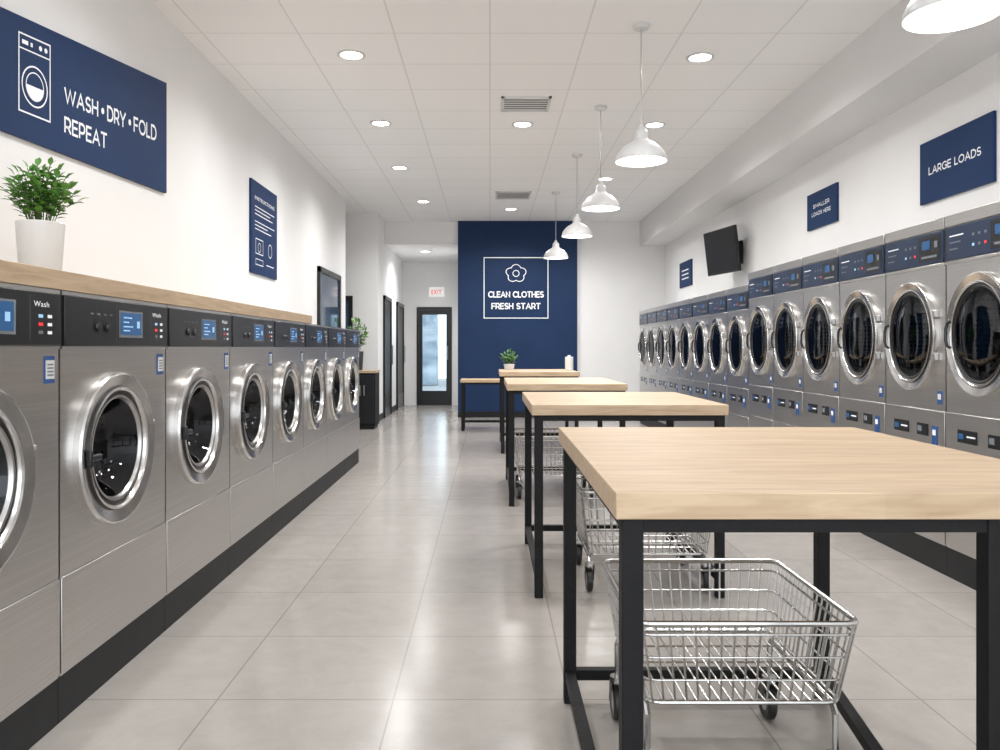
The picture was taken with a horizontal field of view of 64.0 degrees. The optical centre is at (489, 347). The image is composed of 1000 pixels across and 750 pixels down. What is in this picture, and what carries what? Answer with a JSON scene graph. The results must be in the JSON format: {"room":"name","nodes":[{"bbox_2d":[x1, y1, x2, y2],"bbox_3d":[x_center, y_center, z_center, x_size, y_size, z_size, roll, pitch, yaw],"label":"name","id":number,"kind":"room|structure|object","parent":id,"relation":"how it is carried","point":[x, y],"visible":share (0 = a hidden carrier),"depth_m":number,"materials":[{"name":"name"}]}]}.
{"room":"laundry","nodes":[
{"label":"laundry","id":0,"kind":"room"},
{"bbox_2d":[0,0,344,328],"bbox_3d":[-2.225,-0.500,4.850,0.150,3.400,14.100,0,0,0],"label":"wall","id":1,"kind":"structure","parent":0,"point":[192,237],"depth_m":5.63,"materials":[{"name":"paint"}]},
{"bbox_2d":[0,7,166,192],"bbox_3d":[-2.139,-1.347,4.355,0.022,0.795,1.830,0,0,0],"label":"sign","id":2,"kind":"object","parent":1,"relation":"attached to","point":[60,94],"visible":1,"depth_m":4.17,"materials":[{"name":"blue"}]},
{"bbox_2d":[249,178,276,279],"bbox_3d":[-2.139,-1.100,7.570,0.022,0.840,0.860,0,0,0],"label":"sign","id":3,"kind":"object","parent":1,"relation":"attached to","point":[262,202],"visible":1,"depth_m":7.49,"materials":[{"name":"blue plastic"}]},
{"bbox_2d":[317,266,340,327],"bbox_3d":[-2.109,0.090,10.645,0.082,2.220,1.410,0,0,0],"label":"window","id":4,"kind":"structure","parent":1,"relation":"in","point":[328,282],"depth_m":10.55,"materials":[{"name":"black glass"}]},
{"bbox_2d":[345,213,378,369],"bbox_3d":[-2.765,-0.500,13.135,1.870,3.400,0.130,0,0,0],"label":"wall","id":5,"kind":"structure","parent":0,"point":[361,229],"depth_m":13.07,"materials":[{"name":"paint"}]},
{"bbox_2d":[345,296,352,328],"bbox_3d":[-2.620,0.175,13.045,0.760,2.050,0.050,0,0,0],"label":"door","id":6,"kind":"structure","parent":5,"relation":"in","point":[348,299],"depth_m":13.03,"materials":[{"name":"black glass"}]},
{"bbox_2d":[379,215,402,413],"bbox_3d":[-1.890,-0.500,15.000,0.120,3.400,3.600,0,0,0],"label":"wall","id":7,"kind":"structure","parent":0,"point":[390,265],"depth_m":14.42,"materials":[{"name":"paint"}]},
{"bbox_2d":[383,295,392,417],"bbox_3d":[-1.789,0.150,14.150,0.082,2.100,0.940,0,0,0],"label":"door","id":8,"kind":"structure","parent":7,"relation":"in","point":[387,301],"depth_m":14.13,"materials":[{"name":"black metal"}]},
{"bbox_2d":[379,404,396,420],"bbox_3d":[-1.823,1.150,14.340,0.015,0.100,2.480,0,0,0],"label":"baseboard","id":9,"kind":"structure","parent":7,"relation":"attached to","point":[381,416],"depth_m":13.63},
{"bbox_2d":[396,302,404,409],"bbox_3d":[-1.789,0.150,16.140,0.082,2.100,1.120,0,0,0],"label":"door","id":10,"kind":"structure","parent":7,"relation":"in","point":[400,348],"depth_m":16.00,"materials":[{"name":"black metal"}]},
{"bbox_2d":[385,221,457,261],"bbox_3d":[-1.193,-2.050,15.350,1.274,0.500,2.900,0,0,0],"label":"ceiling","id":11,"kind":"structure","parent":0,"point":[405,239],"depth_m":13.90,"materials":[{"name":"paint"}]},
{"bbox_2d":[403,262,457,404],"bbox_3d":[-1.200,-0.300,16.875,1.500,3.000,0.150,0,0,0],"label":"wall","id":12,"kind":"structure","parent":0,"point":[418,277],"depth_m":16.80,"materials":[{"name":"paint"}]},
{"bbox_2d":[417,307,451,404],"bbox_3d":[-1.170,0.170,16.834,0.740,2.060,0.132,0,0,0],"label":"door","id":13,"kind":"structure","parent":12,"relation":"in","point":[423,397],"depth_m":16.82,"materials":[{"name":"black metal"}]},
{"bbox_2d":[429,287,443,296],"bbox_3d":[-1.120,-1.170,16.768,0.320,0.200,0.063,0,0,0],"label":"exit sign","id":14,"kind":"object","parent":12,"relation":"attached to","point":[433,291],"visible":1,"depth_m":16.74,"materials":[{"name":"white plastic"}]},
{"bbox_2d":[29,379,975,749],"bbox_3d":[-1.500,1.260,14.900,15.000,0.120,34.200,0,0,0],"label":"floor","id":15,"kind":"structure","parent":0,"point":[399,609],"depth_m":3.32,"materials":[{"name":"tile"}]},
{"bbox_2d":[0,282,60,749],"bbox_3d":[-1.720,0.508,2.132,0.786,1.383,0.833,0,0,0],"label":"washer","id":16,"kind":"object","parent":15,"relation":"on","point":[30,317],"visible":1,"depth_m":2.37,"materials":[{"name":"metal"}]},
{"bbox_2d":[0,260,311,323],"bbox_3d":[-1.759,-0.217,3.930,0.778,0.062,4.460,0,0,0],"label":"wooden shelf","id":17,"kind":"object","parent":16,"relation":"on","point":[16,273],"visible":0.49,"depth_m":2.97,"materials":[{"name":"brown wood"}]},
{"bbox_2d":[0,157,83,270],"bbox_3d":[-1.865,-0.524,3.308,0.326,0.551,0.336,0,0,0],"label":"potted plant","id":18,"kind":"object","parent":17,"relation":"on","point":[39,242],"visible":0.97,"depth_m":3.25,"materials":[{"name":"green plant"}]},
{"bbox_2d":[58,291,166,723],"bbox_3d":[-1.720,0.508,2.967,0.786,1.383,0.833,0,0,0],"label":"washer","id":19,"kind":"object","parent":15,"relation":"on","point":[112,524],"visible":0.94,"depth_m":2.88,"materials":[{"name":"metal"}]},
{"bbox_2d":[164,305,230,630],"bbox_3d":[-1.720,0.508,3.803,0.786,1.383,0.833,0,0,0],"label":"washer","id":20,"kind":"object","parent":15,"relation":"on","point":[197,490],"visible":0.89,"depth_m":3.74,"materials":[{"name":"metal"}]},
{"bbox_2d":[229,313,273,574],"bbox_3d":[-1.720,0.508,4.638,0.786,1.383,0.833,0,0,0],"label":"washer","id":21,"kind":"object","parent":15,"relation":"on","point":[252,337],"visible":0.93,"depth_m":4.58,"materials":[{"name":"metal"}]},
{"bbox_2d":[272,319,304,536],"bbox_3d":[-1.720,0.508,5.473,0.786,1.383,0.833,0,0,0],"label":"washer","id":22,"kind":"object","parent":15,"relation":"on","point":[289,336],"visible":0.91,"depth_m":5.41,"materials":[{"name":"metal"}]},
{"bbox_2d":[303,323,327,509],"bbox_3d":[-1.720,0.508,6.308,0.786,1.383,0.833,0,0,0],"label":"washer","id":23,"kind":"object","parent":15,"relation":"on","point":[316,336],"visible":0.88,"depth_m":6.24,"materials":[{"name":"metal"}]},
{"bbox_2d":[326,326,345,489],"bbox_3d":[-1.720,0.508,7.143,0.786,1.383,0.833,0,0,0],"label":"washer","id":24,"kind":"object","parent":15,"relation":"on","point":[335,434],"visible":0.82,"depth_m":7.08,"materials":[{"name":"metal"}]},
{"bbox_2d":[344,329,359,474],"bbox_3d":[-1.720,0.508,7.978,0.786,1.383,0.833,0,0,0],"label":"washer","id":25,"kind":"object","parent":15,"relation":"on","point":[352,420],"visible":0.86,"depth_m":7.92,"materials":[{"name":"metal"}]},
{"bbox_2d":[359,370,379,428],"bbox_3d":[-1.880,0.766,11.987,0.400,0.868,0.486,0,0,0],"label":"base cabinet","id":26,"kind":"object","parent":15,"relation":"on","point":[368,379],"visible":0.67,"depth_m":11.76,"materials":[{"name":"black wood"}]},
{"bbox_2d":[348,317,367,369],"bbox_3d":[-1.963,-0.071,11.946,0.339,0.802,0.344,0,0,44],"label":"potted plant","id":27,"kind":"object","parent":26,"relation":"on","point":[352,319],"visible":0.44,"depth_m":11.91,"materials":[{"name":"green plant"}]},
{"bbox_2d":[460,378,505,430],"bbox_3d":[-0.065,0.830,11.825,0.730,0.740,0.550,0,0,0],"label":"side table","id":28,"kind":"object","parent":15,"relation":"on","point":[464,381],"visible":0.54,"depth_m":11.57,"materials":[{"name":"brown wood"}]},
{"bbox_2d":[499,369,579,453],"bbox_3d":[0.565,0.736,9.685,0.910,0.928,1.230,0,0,0],"label":"folding table","id":29,"kind":"object","parent":15,"relation":"on","point":[515,373],"visible":0.75,"depth_m":9.09,"materials":[{"name":"brown wood"}]},
{"bbox_2d":[500,348,517,369],"bbox_3d":[0.240,0.135,10.048,0.263,0.270,0.243,0,0,42],"label":"potted plant","id":30,"kind":"object","parent":29,"relation":"on","point":[509,359],"visible":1,"depth_m":10.01,"materials":[{"name":"green plant"}]},
{"bbox_2d":[565,355,572,370],"bbox_3d":[0.960,0.178,9.700,0.100,0.187,0.100,0,0,0],"label":"canister","id":31,"kind":"object","parent":29,"relation":"on","point":[568,360],"visible":1,"depth_m":9.66,"materials":[{"name":"white plastic"}]},
{"bbox_2d":[514,428,593,498],"bbox_3d":[0.520,0.946,6.607,0.666,0.508,0.631,0,0,0],"label":"cart","id":32,"kind":"object","parent":15,"relation":"on","point":[518,480],"visible":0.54,"depth_m":6.35,"materials":[{"name":"silver metal"}]},
{"bbox_2d":[514,428,582,475],"bbox_3d":[0.520,0.854,6.600,0.666,0.324,0.616,0,0,0],"label":"basket","id":33,"kind":"object","parent":32,"relation":"on","point":[515,440],"depth_m":6.34,"materials":[{"name":"silver metal"}]},
{"bbox_2d":[504,378,627,506],"bbox_3d":[0.585,0.736,6.695,0.910,0.928,1.310,0,0,0],"label":"folding table","id":34,"kind":"object","parent":15,"relation":"on","point":[513,385],"visible":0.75,"depth_m":6.05,"materials":[{"name":"brown wood"}]},
{"bbox_2d":[522,392,728,597],"bbox_3d":[0.670,0.736,4.385,0.940,0.928,1.130,0,0,0],"label":"folding table","id":35,"kind":"object","parent":15,"relation":"on","point":[669,407],"visible":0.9,"depth_m":3.84,"materials":[{"name":"brown wood"}]},
{"bbox_2d":[576,472,709,590],"bbox_3d":[0.775,0.946,4.188,0.666,0.508,0.631,0,0,0],"label":"cart","id":36,"kind":"object","parent":15,"relation":"on","point":[582,530],"visible":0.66,"depth_m":3.95,"materials":[{"name":"silver metal"}]},
{"bbox_2d":[638,309,647,426],"bbox_3d":[2.676,0.305,12.477,0.648,1.790,0.673,0,0,0],"label":"dryer","id":37,"kind":"object","parent":15,"relation":"on","point":[643,315],"visible":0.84,"depth_m":12.43,"materials":[{"name":"metal"}]},
{"bbox_2d":[646,307,657,426],"bbox_3d":[2.676,0.305,11.803,0.648,1.790,0.673,0,0,0],"label":"dryer","id":38,"kind":"object","parent":15,"relation":"on","point":[652,312],"visible":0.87,"depth_m":11.77,"materials":[{"name":"metal"}]},
{"bbox_2d":[655,304,667,426],"bbox_3d":[2.676,0.305,11.127,0.648,1.790,0.673,0,0,0],"label":"dryer","id":39,"kind":"object","parent":15,"relation":"on","point":[660,346],"visible":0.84,"depth_m":11.08,"materials":[{"name":"metal"}]},
{"bbox_2d":[666,301,679,426],"bbox_3d":[2.676,0.305,10.453,0.648,1.790,0.673,0,0,0],"label":"dryer","id":40,"kind":"object","parent":15,"relation":"on","point":[673,321],"visible":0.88,"depth_m":10.41,"materials":[{"name":"metal"}]},
{"bbox_2d":[678,298,692,426],"bbox_3d":[2.676,0.305,9.777,0.648,1.790,0.673,0,0,0],"label":"dryer","id":41,"kind":"object","parent":15,"relation":"on","point":[685,306],"visible":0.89,"depth_m":9.73,"materials":[{"name":"metal"}]},
{"bbox_2d":[691,294,708,426],"bbox_3d":[2.676,0.305,9.102,0.648,1.790,0.673,0,0,0],"label":"dryer","id":42,"kind":"object","parent":15,"relation":"on","point":[701,303],"visible":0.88,"depth_m":9.05,"materials":[{"name":"metal"}]},
{"bbox_2d":[707,290,727,426],"bbox_3d":[2.676,0.305,8.428,0.648,1.790,0.673,0,0,0],"label":"dryer","id":43,"kind":"object","parent":15,"relation":"on","point":[718,385],"visible":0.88,"depth_m":8.37,"materials":[{"name":"metal"}]},
{"bbox_2d":[602,558,858,749],"bbox_3d":[0.655,0.946,2.337,0.586,0.508,0.631,0,0,0],"label":"cart","id":44,"kind":"object","parent":15,"relation":"on","point":[768,702],"visible":0.8,"depth_m":2.23,"materials":[{"name":"silver metal"}]},
{"bbox_2d":[725,284,748,426],"bbox_3d":[2.676,0.305,7.753,0.648,1.790,0.673,0,0,0],"label":"dryer","id":45,"kind":"object","parent":15,"relation":"on","point":[736,348],"visible":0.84,"depth_m":7.71,"materials":[{"name":"metal"}]},
{"bbox_2d":[746,267,773,426],"bbox_3d":[2.676,0.255,7.090,0.648,1.890,0.638,0,0,0],"label":"dryer","id":46,"kind":"object","parent":15,"relation":"on","point":[761,299],"visible":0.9,"depth_m":7.05,"materials":[{"name":"metal"}]},
{"bbox_2d":[559,427,999,749],"bbox_3d":[0.743,0.736,2.125,1.014,0.928,1.250,0,0,0],"label":"folding table","id":47,"kind":"object","parent":15,"relation":"on","point":[821,481],"visible":0.84,"depth_m":1.61,"materials":[{"name":"brown wood"}]},
{"bbox_2d":[771,258,803,426],"bbox_3d":[2.676,0.255,6.450,0.648,1.890,0.638,0,0,0],"label":"dryer","id":48,"kind":"object","parent":15,"relation":"on","point":[788,391],"visible":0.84,"depth_m":6.41,"materials":[{"name":"metal"}]},
{"bbox_2d":[800,248,839,426],"bbox_3d":[2.676,0.255,5.810,0.648,1.890,0.638,0,0,0],"label":"dryer","id":49,"kind":"object","parent":15,"relation":"on","point":[821,287],"visible":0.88,"depth_m":5.76,"materials":[{"name":"metal"}]},
{"bbox_2d":[837,234,886,545],"bbox_3d":[2.676,0.255,5.170,0.648,1.890,0.638,0,0,0],"label":"dryer","id":50,"kind":"object","parent":15,"relation":"on","point":[862,264],"visible":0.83,"depth_m":5.11,"materials":[{"name":"metal"}]},
{"bbox_2d":[883,217,946,575],"bbox_3d":[2.676,0.255,4.530,0.648,1.890,0.638,0,0,0],"label":"dryer","id":51,"kind":"object","parent":15,"relation":"on","point":[916,269],"visible":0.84,"depth_m":4.47,"materials":[{"name":"metal"}]},
{"bbox_2d":[944,201,999,589],"bbox_3d":[2.676,0.255,3.890,0.648,1.890,0.638,0,0,0],"label":"dryer","id":52,"kind":"object","parent":15,"relation":"on","point":[972,326],"visible":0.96,"depth_m":3.97,"materials":[{"name":"metal"}]},
{"bbox_2d":[458,221,576,411],"bbox_3d":[0.477,-0.500,13.970,2.066,3.400,0.260,0,0,0],"label":"wall","id":53,"kind":"structure","parent":0,"point":[538,343],"depth_m":13.84,"materials":[{"name":"blue paint"}]},
{"bbox_2d":[458,412,532,416],"bbox_3d":[0.477,1.150,13.832,2.066,0.100,0.015,0,0,0],"label":"baseboard","id":54,"kind":"structure","parent":53,"relation":"attached to","point":[467,414],"depth_m":13.82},
{"bbox_2d":[484,257,547,318],"bbox_3d":[0.450,-1.040,13.834,1.120,1.060,0.012,0,0,0],"label":"sign","id":55,"kind":"object","parent":53,"relation":"attached to","point":[535,294],"visible":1,"depth_m":13.83,"materials":[{"name":"white paint"}]},
{"bbox_2d":[150,0,900,220],"bbox_3d":[-0.200,-2.250,5.950,7.000,0.100,16.300,0,0,0],"label":"ceiling","id":56,"kind":"structure","parent":0,"point":[439,71],"depth_m":6.53,"materials":[{"name":"tile"}]},
{"bbox_2d":[337,49,364,60],"bbox_3d":[-1.040,-2.196,6.000,0.210,0.009,0.210,0,0,0],"label":"recessed light","id":57,"kind":"object","parent":56,"relation":"in","point":[353,55],"visible":1,"depth_m":5.99,"materials":[{"name":"white plastic"}]},
{"bbox_2d":[370,120,390,126],"bbox_3d":[-1.070,-2.196,7.820,0.210,0.009,0.210,0,0,0],"label":"recessed light","id":58,"kind":"object","parent":56,"relation":"in","point":[381,123],"visible":1,"depth_m":7.83,"materials":[{"name":"white plastic"}]},
{"bbox_2d":[391,166,407,169],"bbox_3d":[-1.100,-2.196,9.750,0.210,0.009,0.210,0,0,0],"label":"recessed light","id":59,"kind":"object","parent":56,"relation":"in","point":[392,167],"visible":1,"depth_m":9.73,"materials":[{"name":"white"}]},
{"bbox_2d":[416,200,429,202],"bbox_3d":[-1.000,-2.196,12.000,0.210,0.009,0.210,0,0,0],"label":"recessed light","id":60,"kind":"object","parent":56,"relation":"in","point":[418,201],"visible":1,"depth_m":11.99,"materials":[{"name":"white"}]},
{"bbox_2d":[504,208,516,210],"bbox_3d":[0.330,-2.196,12.660,0.210,0.009,0.210,0,0,0],"label":"recessed light","id":61,"kind":"object","parent":56,"relation":"in","point":[508,209],"visible":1,"depth_m":12.69,"materials":[{"name":"white"}]},
{"bbox_2d":[495,191,530,198],"bbox_3d":[0.330,-2.193,11.500,0.500,0.014,0.550,0,0,0],"label":"ceiling vent","id":62,"kind":"object","parent":56,"relation":"in","point":[499,194],"visible":1,"depth_m":11.45,"materials":[{"name":"silver metal"}]},
{"bbox_2d":[512,121,532,127],"bbox_3d":[0.320,-2.196,7.860,0.210,0.009,0.210,0,0,0],"label":"recessed light","id":63,"kind":"object","parent":56,"relation":"in","point":[520,124],"visible":1,"depth_m":7.86,"materials":[{"name":"white plastic"}]},
{"bbox_2d":[501,96,551,111],"bbox_3d":[0.320,-2.193,7.200,0.440,0.014,0.420,0,0,0],"label":"ceiling vent","id":64,"kind":"object","parent":56,"relation":"in","point":[508,103],"visible":1,"depth_m":7.17,"materials":[{"name":"silver metal"}]},
{"bbox_2d":[544,191,567,258],"bbox_3d":[0.930,-1.735,11.300,0.348,0.930,0.348,0,0,0],"label":"pendant lamp","id":65,"kind":"object","parent":56,"relation":"hanging from","point":[555,252],"visible":1,"depth_m":11.24,"materials":[{"name":"white metal"}]},
{"bbox_2d":[562,153,591,237],"bbox_3d":[0.990,-1.735,9.100,0.348,0.930,0.348,0,0,0],"label":"pendant lamp","id":66,"kind":"object","parent":56,"relation":"hanging from","point":[576,229],"visible":1,"depth_m":9.03,"materials":[{"name":"white metal"}]},
{"bbox_2d":[582,105,619,211],"bbox_3d":[1.010,-1.735,7.300,0.348,0.930,0.348,0,0,0],"label":"pendant lamp","id":67,"kind":"object","parent":56,"relation":"hanging from","point":[600,201],"visible":1,"depth_m":7.25,"materials":[{"name":"white metal"}]},
{"bbox_2d":[597,177,613,180],"bbox_3d":[1.500,-2.196,10.400,0.210,0.009,0.210,0,0,0],"label":"recessed light","id":68,"kind":"object","parent":56,"relation":"in","point":[602,178],"visible":0.96,"depth_m":10.37,"materials":[{"name":"white"}]},
{"bbox_2d":[615,21,666,166],"bbox_3d":[1.030,-1.735,5.450,0.348,0.930,0.348,0,0,0],"label":"pendant lamp","id":69,"kind":"object","parent":56,"relation":"hanging from","point":[642,151],"visible":1,"depth_m":5.41,"materials":[{"name":"white metal"}]},
{"bbox_2d":[644,122,664,127],"bbox_3d":[1.620,-2.196,7.880,0.210,0.009,0.210,0,0,0],"label":"recessed light","id":70,"kind":"object","parent":56,"relation":"in","point":[650,124],"visible":1,"depth_m":7.86,"materials":[{"name":"white plastic"}]},
{"bbox_2d":[686,52,714,62],"bbox_3d":[1.590,-2.196,6.050,0.210,0.009,0.210,0,0,0],"label":"recessed light","id":71,"kind":"object","parent":56,"relation":"in","point":[699,57],"visible":1,"depth_m":6.05,"materials":[{"name":"white plastic"}]},
{"bbox_2d":[902,0,999,33],"bbox_3d":[1.770,-1.735,3.060,0.348,0.930,0.348,0,0,0],"label":"pendant lamp","id":72,"kind":"object","parent":56,"relation":"hanging from","point":[919,16],"visible":1,"depth_m":3.17,"materials":[{"name":"white metal"}]},
{"bbox_2d":[577,221,664,391],"bbox_3d":[2.275,-0.500,14.000,1.530,3.400,0.200,0,0,0],"label":"wall","id":73,"kind":"structure","parent":0,"point":[618,278],"depth_m":13.90,"materials":[{"name":"paint"}]},
{"bbox_2d":[665,51,999,304],"bbox_3d":[3.115,-0.500,5.950,0.150,3.400,16.300,0,0,0],"label":"wall","id":74,"kind":"structure","parent":0,"point":[876,170],"depth_m":6.62,"materials":[{"name":"paint"}]},
{"bbox_2d":[679,259,692,287],"bbox_3d":[3.029,-1.145,12.375,0.022,0.390,0.750,0,0,0],"label":"notice sign","id":75,"kind":"object","parent":74,"relation":"attached to","point":[685,268],"visible":1,"depth_m":12.30,"materials":[{"name":"blue plastic"}]},
{"bbox_2d":[703,225,742,275],"bbox_3d":[2.877,-1.170,9.714,0.244,0.539,0.760,0,0,-12],"label":"television","id":76,"kind":"object","parent":74,"relation":"attached to","point":[723,250],"visible":1,"depth_m":9.61,"materials":[{"name":"black plastic"}]},
{"bbox_2d":[640,0,999,245],"bbox_3d":[2.820,-1.985,5.850,0.440,0.430,16.100,0,0,0],"label":"soffit","id":77,"kind":"object","parent":74,"relation":"attached to","point":[888,67],"depth_m":6.29,"materials":[{"name":"white paint"}]},
{"bbox_2d":[807,182,838,230],"bbox_3d":[3.029,-1.278,7.295,0.022,0.335,0.650,0,0,0],"label":"wall sign","id":78,"kind":"object","parent":74,"relation":"attached to","point":[822,205],"visible":1,"depth_m":7.24,"materials":[{"name":"blue"}]},
{"bbox_2d":[920,111,996,205],"bbox_3d":[3.029,-1.212,5.210,0.022,0.425,0.820,0,0,0],"label":"sign","id":79,"kind":"object","parent":74,"relation":"attached to","point":[962,159],"visible":1,"depth_m":5.14,"materials":[{"name":"blue"}]},
{"label":"outside","id":80,"kind":"structure","parent":0,"visible":0},
{"bbox_2d":[423,315,437,384],"bbox_3d":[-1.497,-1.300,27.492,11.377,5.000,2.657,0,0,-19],"label":"door glass","id":81,"kind":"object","parent":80,"point":[430,322],"depth_m":26.00,"materials":[{"name":"glass"}]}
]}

